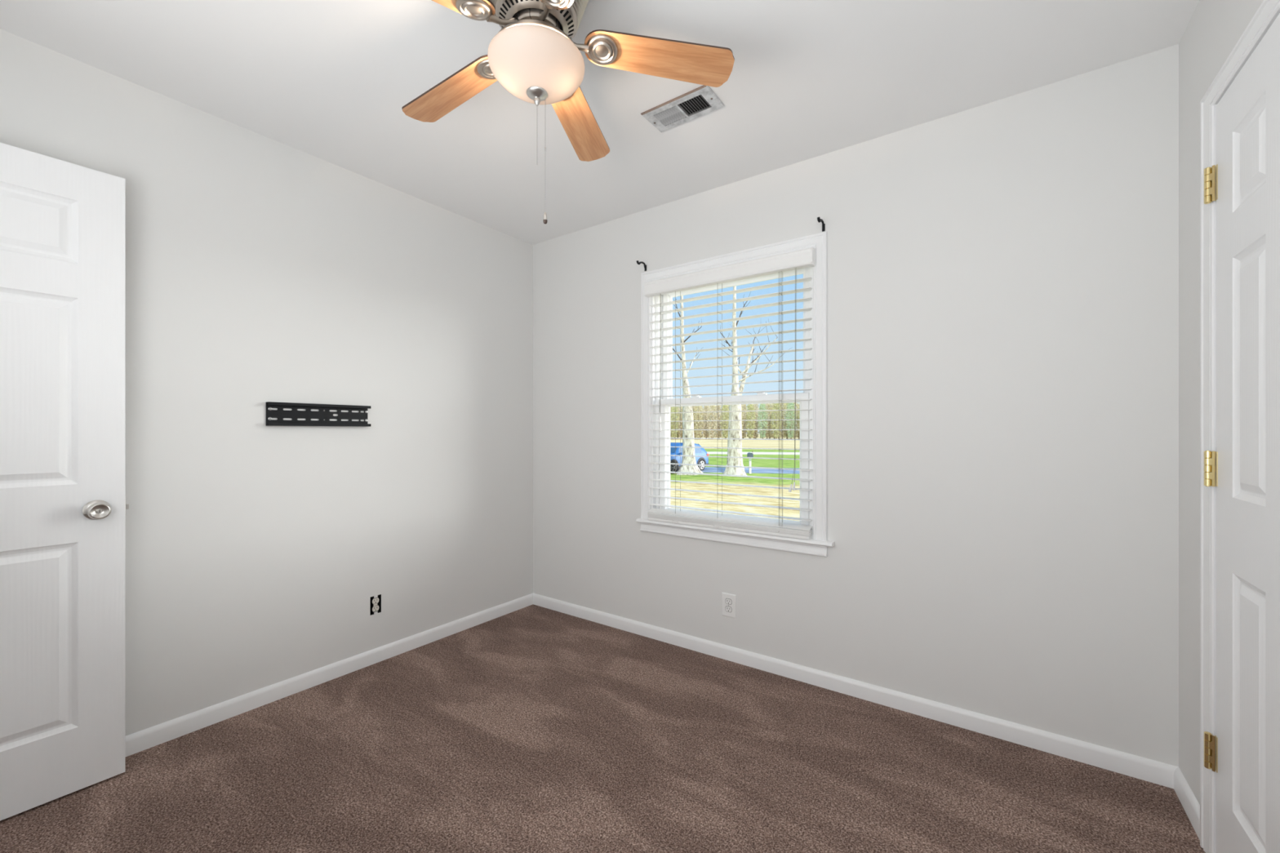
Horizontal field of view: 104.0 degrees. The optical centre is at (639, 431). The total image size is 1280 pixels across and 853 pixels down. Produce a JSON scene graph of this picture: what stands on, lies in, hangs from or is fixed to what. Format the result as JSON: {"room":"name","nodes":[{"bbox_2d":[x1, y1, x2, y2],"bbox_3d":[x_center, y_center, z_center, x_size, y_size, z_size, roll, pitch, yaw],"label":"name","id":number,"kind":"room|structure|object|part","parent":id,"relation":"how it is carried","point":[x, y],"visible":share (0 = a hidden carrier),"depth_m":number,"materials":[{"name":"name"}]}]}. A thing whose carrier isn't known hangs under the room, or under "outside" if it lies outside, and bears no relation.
{"room":"empty bedroom","nodes":[
{"label":"empty bedroom","id":0,"kind":"room"},
{"bbox_2d":[0,28,533,736],"bbox_3d":[-1.879,-0.051,1.853,0.150,2.440,4.100,0,0,35],"label":"wall","id":1,"kind":"structure","parent":0,"point":[260,269],"depth_m":2.21,"materials":[{"name":"white paint"}]},
{"bbox_3d":[-1.474,-0.032,2.319,0.027,0.013,0.432,0,0,35],"label":"hook rail","id":2,"kind":"part","parent":1,"relation":"part of","materials":[{"name":"black metal"}]},
{"bbox_3d":[-1.474,-0.121,2.319,0.027,0.013,0.432,0,0,35],"label":"hook rail","id":3,"kind":"part","parent":1,"relation":"part of","materials":[{"name":"black metal"}]},
{"bbox_2d":[124,593,533,757],"bbox_3d":[-1.524,1.134,2.264,0.014,0.070,2.780,0,0,35],"label":"baseboard","id":4,"kind":"structure","parent":1,"relation":"attached to","point":[139,741],"depth_m":2.24,"materials":[{"name":"white paint"}]},
{"bbox_2d":[369,593,381,616],"bbox_3d":[-1.371,0.879,2.557,0.076,0.110,0.055,0,0,35],"label":"outlet","id":5,"kind":"object","parent":1,"relation":"attached to","point":[375,601],"visible":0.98,"depth_m":2.54,"materials":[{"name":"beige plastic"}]},
{"bbox_2d":[370,596,377,612],"bbox_3d":[-1.354,0.879,2.545,0.026,0.072,0.022,0,0,35],"label":"receptacle","id":6,"kind":"object","parent":5,"relation":"attached to","point":[374,600],"depth_m":2.54,"materials":[{"name":"white plastic"}]},
{"bbox_2d":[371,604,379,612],"bbox_3d":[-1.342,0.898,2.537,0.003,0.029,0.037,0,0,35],"label":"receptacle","id":7,"kind":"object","parent":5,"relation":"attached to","point":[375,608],"depth_m":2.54,"materials":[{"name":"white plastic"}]},
{"bbox_2d":[371,597,379,604],"bbox_3d":[-1.342,0.859,2.537,0.003,0.029,0.037,0,0,35],"label":"receptacle","id":8,"kind":"object","parent":5,"relation":"attached to","point":[374,600],"depth_m":2.54,"materials":[{"name":"white plastic"}]},
{"bbox_2d":[0,0,1199,244],"bbox_3d":[-0.596,-1.346,0.945,3.294,0.150,4.100,0,0,35],"label":"ceiling","id":9,"kind":"structure","parent":0,"point":[331,81],"depth_m":1.77,"materials":[{"name":"white paint"}]},
{"bbox_2d":[401,0,734,223],"bbox_3d":[-0.318,-0.925,1.394,1.047,0.692,1.067,0,0,35],"label":"ceiling fan","id":10,"kind":"object","parent":9,"relation":"hanging from","point":[534,55],"visible":1,"depth_m":1.39,"materials":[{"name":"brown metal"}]},
{"bbox_3d":[-0.577,-1.066,1.565,0.427,0.052,0.122,0,0,32],"label":"fan blade","id":11,"kind":"part","parent":10,"relation":"part of","materials":[{"name":"brown wood"}]},
{"bbox_3d":[-0.545,-1.066,1.160,0.427,0.052,0.122,0,0,-41],"label":"fan blade","id":12,"kind":"part","parent":10,"relation":"part of","materials":[{"name":"brown wood"}]},
{"bbox_3d":[-0.285,-0.978,1.384,0.262,0.090,0.262,0,0,35],"label":"lamp shade","id":13,"kind":"part","parent":10,"relation":"part of","materials":[{"name":"white glass"}]},
{"bbox_3d":[-0.146,-1.066,1.070,0.122,0.052,0.427,0,0,-24],"label":"fan blade","id":14,"kind":"part","parent":10,"relation":"part of","materials":[{"name":"brown wood"}]},
{"bbox_3d":[-0.212,-1.066,1.720,0.122,0.052,0.427,0,0,12],"label":"fan blade","id":15,"kind":"part","parent":10,"relation":"part of","materials":[{"name":"brown wood"}]},
{"bbox_3d":[0.056,-1.066,1.428,0.427,0.052,0.122,0,0,-7],"label":"fan blade","id":16,"kind":"part","parent":10,"relation":"part of","materials":[{"name":"brown wood"}]},
{"bbox_2d":[640,84,724,132],"bbox_3d":[0.166,-1.266,1.971,0.295,0.010,0.148,0,0,35],"label":"ceiling vent","id":17,"kind":"object","parent":9,"relation":"in","point":[702,100],"visible":1,"depth_m":1.96,"materials":[{"name":"metal"}]},
{"bbox_2d":[0,604,1205,852],"bbox_3d":[-0.596,1.244,0.945,3.294,0.150,4.100,0,0,35],"label":"floor","id":18,"kind":"structure","parent":0,"point":[532,728],"depth_m":1.71,"materials":[{"name":"brown carpet"}]},
{"bbox_2d":[670,433,799,520],"bbox_3d":[72.587,2.269,245.528,680.000,0.001,560.000,0,0,35],"label":"ground","id":19,"kind":"structure","parent":0,"point":[786,444],"depth_m":21.44,"materials":[{"name":"green plant"}]},
{"bbox_2d":[670,406,679,437],"bbox_3d":[9.966,-2.954,145.421,3.234,10.956,3.266,0,0,-43],"label":"tree","id":20,"kind":"object","parent":19,"relation":"on","point":[673,407],"visible":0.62,"depth_m":145.25,"materials":[{"name":"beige plant"}]},
{"bbox_2d":[672,406,679,437],"bbox_3d":[11.611,-3.218,153.463,3.431,11.510,3.397,0,0,-9],"label":"tree","id":21,"kind":"object","parent":19,"relation":"on","point":[677,435],"visible":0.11,"depth_m":153.31,"materials":[{"name":"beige plant"}]},
{"bbox_2d":[675,406,682,437],"bbox_3d":[12.433,-3.430,149.537,3.498,11.956,3.512,0,0,30],"label":"tree","id":22,"kind":"object","parent":19,"relation":"on","point":[678,408],"visible":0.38,"depth_m":149.32,"materials":[{"name":"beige plant"}]},
{"bbox_2d":[672,295,703,475],"bbox_3d":[2.583,-3.081,26.671,2.017,11.300,1.958,0,0,-26],"label":"bare tree","id":23,"kind":"object","parent":19,"relation":"on","point":[686,416],"visible":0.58,"depth_m":26.49,"materials":[{"name":"white plant"}]},
{"bbox_2d":[692,406,697,438],"bbox_3d":[16.099,-2.829,148.759,3.141,10.694,3.129,0,0,6],"label":"tree","id":24,"kind":"object","parent":19,"relation":"on","point":[695,436],"visible":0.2,"depth_m":148.34,"materials":[{"name":"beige plant"}]},
{"bbox_2d":[693,405,704,438],"bbox_3d":[16.774,-3.197,144.337,3.450,11.465,3.302,0,0,11],"label":"tree","id":25,"kind":"object","parent":19,"relation":"on","point":[698,433],"visible":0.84,"depth_m":144.05,"materials":[{"name":"beige plant"}]},
{"bbox_2d":[696,405,705,438],"bbox_3d":[18.412,-2.844,152.200,3.151,10.727,3.138,0,0,45],"label":"tree","id":26,"kind":"object","parent":19,"relation":"on","point":[702,434],"visible":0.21,"depth_m":151.93,"materials":[{"name":"beige plant"}]},
{"bbox_2d":[701,405,711,438],"bbox_3d":[19.625,-3.001,147.985,3.234,11.055,3.247,0,0,27],"label":"tree","id":27,"kind":"object","parent":19,"relation":"on","point":[705,434],"visible":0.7,"depth_m":147.76,"materials":[{"name":"beige plant"}]},
{"bbox_2d":[703,406,710,437],"bbox_3d":[20.767,-3.075,156.085,3.373,11.209,3.228,0,0,-38],"label":"tree","id":28,"kind":"object","parent":19,"relation":"on","point":[708,406],"visible":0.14,"depth_m":155.59,"materials":[{"name":"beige plant"}]},
{"bbox_2d":[706,405,717,438],"bbox_3d":[20.710,-3.011,143.590,3.241,11.077,3.254,0,0,-3],"label":"tree","id":29,"kind":"object","parent":19,"relation":"on","point":[713,424],"visible":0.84,"depth_m":143.35,"materials":[{"name":"beige plant"}]},
{"bbox_2d":[708,405,716,438],"bbox_3d":[22.097,-3.138,151.845,3.347,11.341,3.381,0,0,22],"label":"tree","id":30,"kind":"object","parent":19,"relation":"on","point":[713,406],"visible":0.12,"depth_m":151.74,"materials":[{"name":"beige plant"}]},
{"bbox_2d":[713,404,721,437],"bbox_3d":[24.409,-3.158,155.131,3.344,11.385,3.331,0,0,24],"label":"tree","id":31,"kind":"object","parent":19,"relation":"on","point":[720,405],"visible":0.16,"depth_m":155.00,"materials":[{"name":"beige plant"}]},
{"bbox_2d":[713,404,723,438],"bbox_3d":[23.081,-3.279,147.350,3.419,11.640,3.405,0,0,-16],"label":"tree","id":32,"kind":"object","parent":19,"relation":"on","point":[718,417],"visible":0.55,"depth_m":147.07,"materials":[{"name":"beige plant"}]},
{"bbox_2d":[720,404,728,438],"bbox_3d":[24.328,-2.867,143.156,3.212,10.773,3.180,0,0,-38],"label":"tree","id":33,"kind":"object","parent":19,"relation":"on","point":[724,424],"visible":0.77,"depth_m":142.86,"materials":[{"name":"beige plant"}]},
{"bbox_2d":[720,405,728,438],"bbox_3d":[25.910,-3.008,150.638,3.188,11.069,3.331,0,0,-10],"label":"tree","id":34,"kind":"object","parent":19,"relation":"on","point":[724,406],"visible":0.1,"depth_m":150.45,"materials":[{"name":"beige plant"}]},
{"bbox_2d":[741,406,743,431],"bbox_3d":[28.256,-3.083,142.841,3.379,11.228,3.234,0,0,-3],"label":"tree","id":35,"kind":"object","parent":19,"relation":"on","point":[742,418],"visible":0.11,"depth_m":142.34,"materials":[{"name":"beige plant"}]},
{"bbox_2d":[741,404,748,438],"bbox_3d":[30.277,-3.150,146.522,3.339,11.368,3.326,0,0,29],"label":"tree","id":36,"kind":"object","parent":19,"relation":"on","point":[744,423],"visible":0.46,"depth_m":146.14,"materials":[{"name":"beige plant"}]},
{"bbox_2d":[745,404,753,436],"bbox_3d":[32.858,-3.115,149.566,3.333,11.293,3.367,0,0,34],"label":"tree","id":37,"kind":"object","parent":19,"relation":"on","point":[747,404],"visible":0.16,"depth_m":149.46,"materials":[{"name":"beige plant"}]},
{"bbox_2d":[746,451,753,473],"bbox_3d":[5.938,1.709,26.916,0.230,1.320,0.500,0,0,0],"label":"mailbox","id":38,"kind":"object","parent":19,"relation":"on","point":[748,455],"visible":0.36,"depth_m":26.87,"materials":[{"name":"white"}]},
{"bbox_2d":[745,404,755,438],"bbox_3d":[31.387,-2.837,141.900,3.193,10.711,3.161,0,0,7],"label":"tree","id":39,"kind":"object","parent":19,"relation":"on","point":[750,425],"visible":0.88,"depth_m":141.65,"materials":[{"name":"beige plant"}]},
{"bbox_2d":[720,285,790,475],"bbox_3d":[5.713,-3.331,26.380,3.692,11.800,2.650,0,0,-25],"label":"bare tree","id":40,"kind":"object","parent":19,"relation":"on","point":[732,415],"visible":0.7,"depth_m":25.76,"materials":[{"name":"white plant"}]},
{"bbox_2d":[751,405,758,438],"bbox_3d":[34.990,-3.025,153.363,3.358,11.107,3.264,0,0,41],"label":"tree","id":41,"kind":"object","parent":19,"relation":"on","point":[753,406],"visible":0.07,"depth_m":153.25,"materials":[{"name":"beige plant"}]},
{"bbox_2d":[751,404,759,438],"bbox_3d":[33.696,-3.251,145.932,3.401,11.579,3.388,0,0,44],"label":"tree","id":42,"kind":"object","parent":19,"relation":"on","point":[755,435],"visible":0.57,"depth_m":145.54,"materials":[{"name":"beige plant"}]},
{"bbox_2d":[756,404,768,439],"bbox_3d":[34.758,-2.863,141.432,3.110,10.769,3.131,0,0,-38],"label":"tree","id":43,"kind":"object","parent":19,"relation":"on","point":[762,434],"visible":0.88,"depth_m":141.27,"materials":[{"name":"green plant"}]},
{"bbox_2d":[757,404,767,436],"bbox_3d":[36.487,-3.097,148.876,3.323,11.257,3.356,0,0,25],"label":"tree","id":44,"kind":"object","parent":19,"relation":"on","point":[760,404],"visible":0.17,"depth_m":148.66,"materials":[{"name":"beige plant"}]},
{"bbox_2d":[763,404,770,439],"bbox_3d":[38.902,-3.270,153.078,3.400,11.620,3.413,0,0,-11],"label":"tree","id":45,"kind":"object","parent":19,"relation":"on","point":[765,404],"visible":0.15,"depth_m":152.97,"materials":[{"name":"beige plant"}]},
{"bbox_2d":[764,403,775,439],"bbox_3d":[37.532,-3.179,144.827,3.455,11.430,3.359,0,0,24],"label":"tree","id":46,"kind":"object","parent":19,"relation":"on","point":[770,435],"visible":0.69,"depth_m":144.47,"materials":[{"name":"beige plant"}]},
{"bbox_2d":[769,403,778,439],"bbox_3d":[39.961,-3.114,148.875,3.414,11.293,3.319,0,0,3],"label":"tree","id":47,"kind":"object","parent":19,"relation":"on","point":[772,403],"visible":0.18,"depth_m":148.52,"materials":[{"name":"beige plant"}]},
{"bbox_2d":[770,403,782,439],"bbox_3d":[38.408,-3.158,140.696,3.360,11.384,3.394,0,0,-2],"label":"tree","id":48,"kind":"object","parent":19,"relation":"on","point":[777,406],"visible":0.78,"depth_m":140.44,"materials":[{"name":"beige plant"}]},
{"bbox_2d":[777,403,787,439],"bbox_3d":[41.155,-3.357,144.238,3.468,11.802,3.568,0,0,16],"label":"tree","id":49,"kind":"object","parent":19,"relation":"on","point":[784,415],"visible":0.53,"depth_m":143.95,"materials":[{"name":"beige plant"}]},
{"bbox_2d":[782,403,792,439],"bbox_3d":[43.617,-3.303,148.256,3.450,11.688,3.485,0,0,-42],"label":"tree","id":50,"kind":"object","parent":19,"relation":"on","point":[786,404],"visible":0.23,"depth_m":148.04,"materials":[{"name":"beige plant"}]},
{"bbox_2d":[785,402,796,439],"bbox_3d":[42.275,-3.016,140.097,3.202,11.090,3.224,0,0,24],"label":"tree","id":51,"kind":"object","parent":19,"relation":"on","point":[790,435],"visible":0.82,"depth_m":139.93,"materials":[{"name":"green plant"}]},
{"bbox_2d":[790,402,799,439],"bbox_3d":[44.389,-3.220,143.704,3.317,11.514,3.465,0,0,4],"label":"tree","id":52,"kind":"object","parent":19,"relation":"on","point":[797,407],"visible":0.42,"depth_m":143.28,"materials":[{"name":"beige plant"}]},
{"bbox_2d":[795,402,799,439],"bbox_3d":[47.032,-3.010,147.604,3.332,11.074,3.190,0,0,-30],"label":"tree","id":53,"kind":"object","parent":19,"relation":"on","point":[798,403],"visible":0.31,"depth_m":147.36,"materials":[{"name":"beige plant"}]},
{"bbox_2d":[797,406,799,432],"bbox_3d":[45.655,-3.043,139.754,3.322,11.144,3.289,0,0,2],"label":"tree","id":54,"kind":"object","parent":19,"relation":"on","point":[798,415],"visible":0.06,"depth_m":140.10,"materials":[{"name":"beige plant"}]},
{"bbox_2d":[676,466,799,474],"bbox_3d":[3.800,2.284,29.665,272.541,0.070,132.854,0,0,35],"label":"street","id":55,"kind":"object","parent":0,"point":[707,469],"visible":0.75,"depth_m":28.82,"materials":[{"name":"grey asphalt"}]},
{"bbox_2d":[670,442,709,473],"bbox_3d":[1.972,1.449,28.462,2.150,1.640,4.420,0,0,41],"label":"car","id":56,"kind":"object","parent":55,"relation":"on","point":[698,451],"visible":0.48,"depth_m":28.09,"materials":[{"name":"blue paint"}]},
{"bbox_2d":[706,451,799,454],"bbox_3d":[7.809,2.284,52.922,273.143,0.070,134.118,0,0,35],"label":"gravel track","id":57,"kind":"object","parent":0,"point":[708,452],"visible":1,"depth_m":51.40,"materials":[{"name":"beige gravel"}]},
{"bbox_2d":[533,44,1178,766],"bbox_3d":[0.554,-0.051,2.570,3.054,2.440,0.120,0,0,35],"label":"wall","id":58,"kind":"structure","parent":0,"point":[1003,273],"depth_m":2.00,"materials":[{"name":"white paint"}]},
{"bbox_2d":[636,260,646,271],"bbox_3d":[0.008,-0.942,2.829,0.013,0.045,0.088,0,0,35],"label":"curtain rod bracket","id":59,"kind":"object","parent":58,"relation":"attached to","point":[637,262],"visible":1,"depth_m":2.84,"materials":[{"name":"black metal"}]},
{"bbox_2d":[721,592,736,617],"bbox_3d":[0.455,0.890,2.562,0.077,0.118,0.008,0,0,35],"label":"wall outlet","id":60,"kind":"object","parent":58,"relation":"attached to","point":[728,600],"visible":1,"depth_m":2.56,"materials":[{"name":"white plastic"}]},
{"bbox_2d":[724,605,732,612],"bbox_3d":[0.453,0.910,2.560,0.037,0.029,0.003,0,0,35],"label":"receptacle","id":61,"kind":"object","parent":60,"relation":"attached to","point":[727,608],"depth_m":2.56,"materials":[{"name":"white plastic"}]},
{"bbox_2d":[724,598,732,604],"bbox_3d":[0.453,0.871,2.560,0.037,0.029,0.003,0,0,35],"label":"receptacle","id":62,"kind":"object","parent":60,"relation":"attached to","point":[727,601],"depth_m":2.56,"materials":[{"name":"white plastic"}]},
{"bbox_2d":[635,231,834,556],"bbox_3d":[0.464,-0.170,2.604,1.074,1.480,0.164,0,0,35],"label":"window","id":63,"kind":"structure","parent":58,"relation":"in","point":[818,545],"depth_m":2.49,"materials":[{"name":"white paint"}]},
{"bbox_2d":[644,247,814,539],"bbox_3d":[0.425,-0.171,2.564,0.928,1.334,0.089,0,0,35],"label":"window blind","id":64,"kind":"object","parent":63,"relation":"attached to","point":[804,258],"visible":0.98,"depth_m":2.51,"materials":[{"name":"white plastic"}]},
{"bbox_3d":[0.112,-0.411,2.755,0.007,0.710,0.006,0,0,35],"label":"tilt pull cord","id":65,"kind":"part","parent":64,"relation":"part of","materials":[{"name":"white plastic"}]},
{"bbox_3d":[0.207,-0.162,2.733,0.002,1.262,0.055,0,0,35],"label":"ladder cord","id":66,"kind":"part","parent":64,"relation":"part of","materials":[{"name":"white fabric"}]},
{"bbox_3d":[0.413,-0.162,2.587,0.002,1.262,0.055,0,0,35],"label":"ladder cord","id":67,"kind":"part","parent":64,"relation":"part of","materials":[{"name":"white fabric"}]},
{"bbox_3d":[0.423,0.489,2.564,0.890,0.016,0.050,0,0,35],"label":"rail","id":68,"kind":"part","parent":64,"relation":"part of","materials":[{"name":"white plastic"}]},
{"bbox_3d":[0.664,-0.145,2.370,0.019,1.242,0.010,0,0,-6],"label":"lift cord","id":69,"kind":"part","parent":64,"relation":"part of","materials":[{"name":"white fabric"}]},
{"bbox_3d":[0.717,-0.261,2.327,0.023,1.010,0.006,0,0,35],"label":"lift pull cord","id":70,"kind":"part","parent":64,"relation":"part of","materials":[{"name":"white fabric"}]},
{"bbox_3d":[0.475,-0.176,2.636,0.886,1.323,0.082,0,0,35],"label":"frame","id":71,"kind":"part","parent":63,"relation":"part of","materials":[{"name":"white plastic"}]},
{"bbox_3d":[0.463,0.148,2.618,0.843,0.664,0.034,0,0,35],"label":"sash","id":72,"kind":"part","parent":63,"relation":"part of","materials":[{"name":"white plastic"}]},
{"bbox_3d":[0.484,-0.481,2.648,0.843,0.670,0.033,0,0,35],"label":"sash","id":73,"kind":"part","parent":63,"relation":"part of","materials":[{"name":"white plastic"}]},
{"bbox_2d":[817,217,825,231],"bbox_3d":[0.817,-0.940,2.256,0.013,0.045,0.088,0,0,35],"label":"curtain rod bracket","id":74,"kind":"object","parent":58,"relation":"attached to","point":[819,219],"visible":1,"depth_m":2.28,"materials":[{"name":"black metal"}]},
{"bbox_2d":[533,593,1178,788],"bbox_3d":[0.515,1.134,2.515,3.054,0.070,0.014,0,0,35],"label":"baseboard","id":75,"kind":"structure","parent":58,"relation":"attached to","point":[1148,770],"depth_m":2.09,"materials":[{"name":"white paint"}]},
{"bbox_2d":[1178,0,1263,804],"bbox_3d":[0.700,-0.051,0.028,0.120,2.440,4.100,0,0,35],"label":"wall","id":76,"kind":"structure","parent":0,"point":[1215,27],"depth_m":1.53,"materials":[{"name":"white paint"}]},
{"bbox_2d":[1173,767,1199,839],"bbox_3d":[1.678,1.134,1.527,0.014,0.070,0.284,0,0,35],"label":"baseboard","id":77,"kind":"structure","parent":76,"relation":"attached to","point":[1186,797],"depth_m":1.53,"materials":[{"name":"white paint"}]},
{"bbox_2d":[1200,0,1279,852],"bbox_3d":[1.343,0.117,1.057,0.019,2.106,0.871,0,0,35],"label":"trim","id":78,"kind":"structure","parent":76,"relation":"attached to","point":[1268,11],"depth_m":1.36,"materials":[{"name":"white paint"}]},
{"bbox_2d":[1204,13,1279,852],"bbox_3d":[1.339,0.142,1.067,0.092,2.035,0.724,0,0,35],"label":"door","id":79,"kind":"structure","parent":76,"relation":"in","point":[1243,753],"depth_m":1.19,"materials":[{"name":"white paint"}]},
{"bbox_3d":[-1.097,-0.051,0.185,3.114,2.440,0.120,0,0,35],"label":"wall","id":80,"kind":"structure","parent":0,"visible":0},
{"bbox_2d":[0,142,128,821],"bbox_3d":[-1.991,0.149,1.404,0.146,2.024,0.786,0,0,35],"label":"door","id":81,"kind":"structure","parent":80,"relation":"in","point":[63,505],"depth_m":1.59,"materials":[{"name":"white paint"}]},
{"bbox_3d":[-1.772,0.258,1.635,0.056,0.065,0.065,0,0,35],"label":"knob","id":82,"kind":"part","parent":81,"relation":"part of","materials":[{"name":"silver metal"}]}
]}

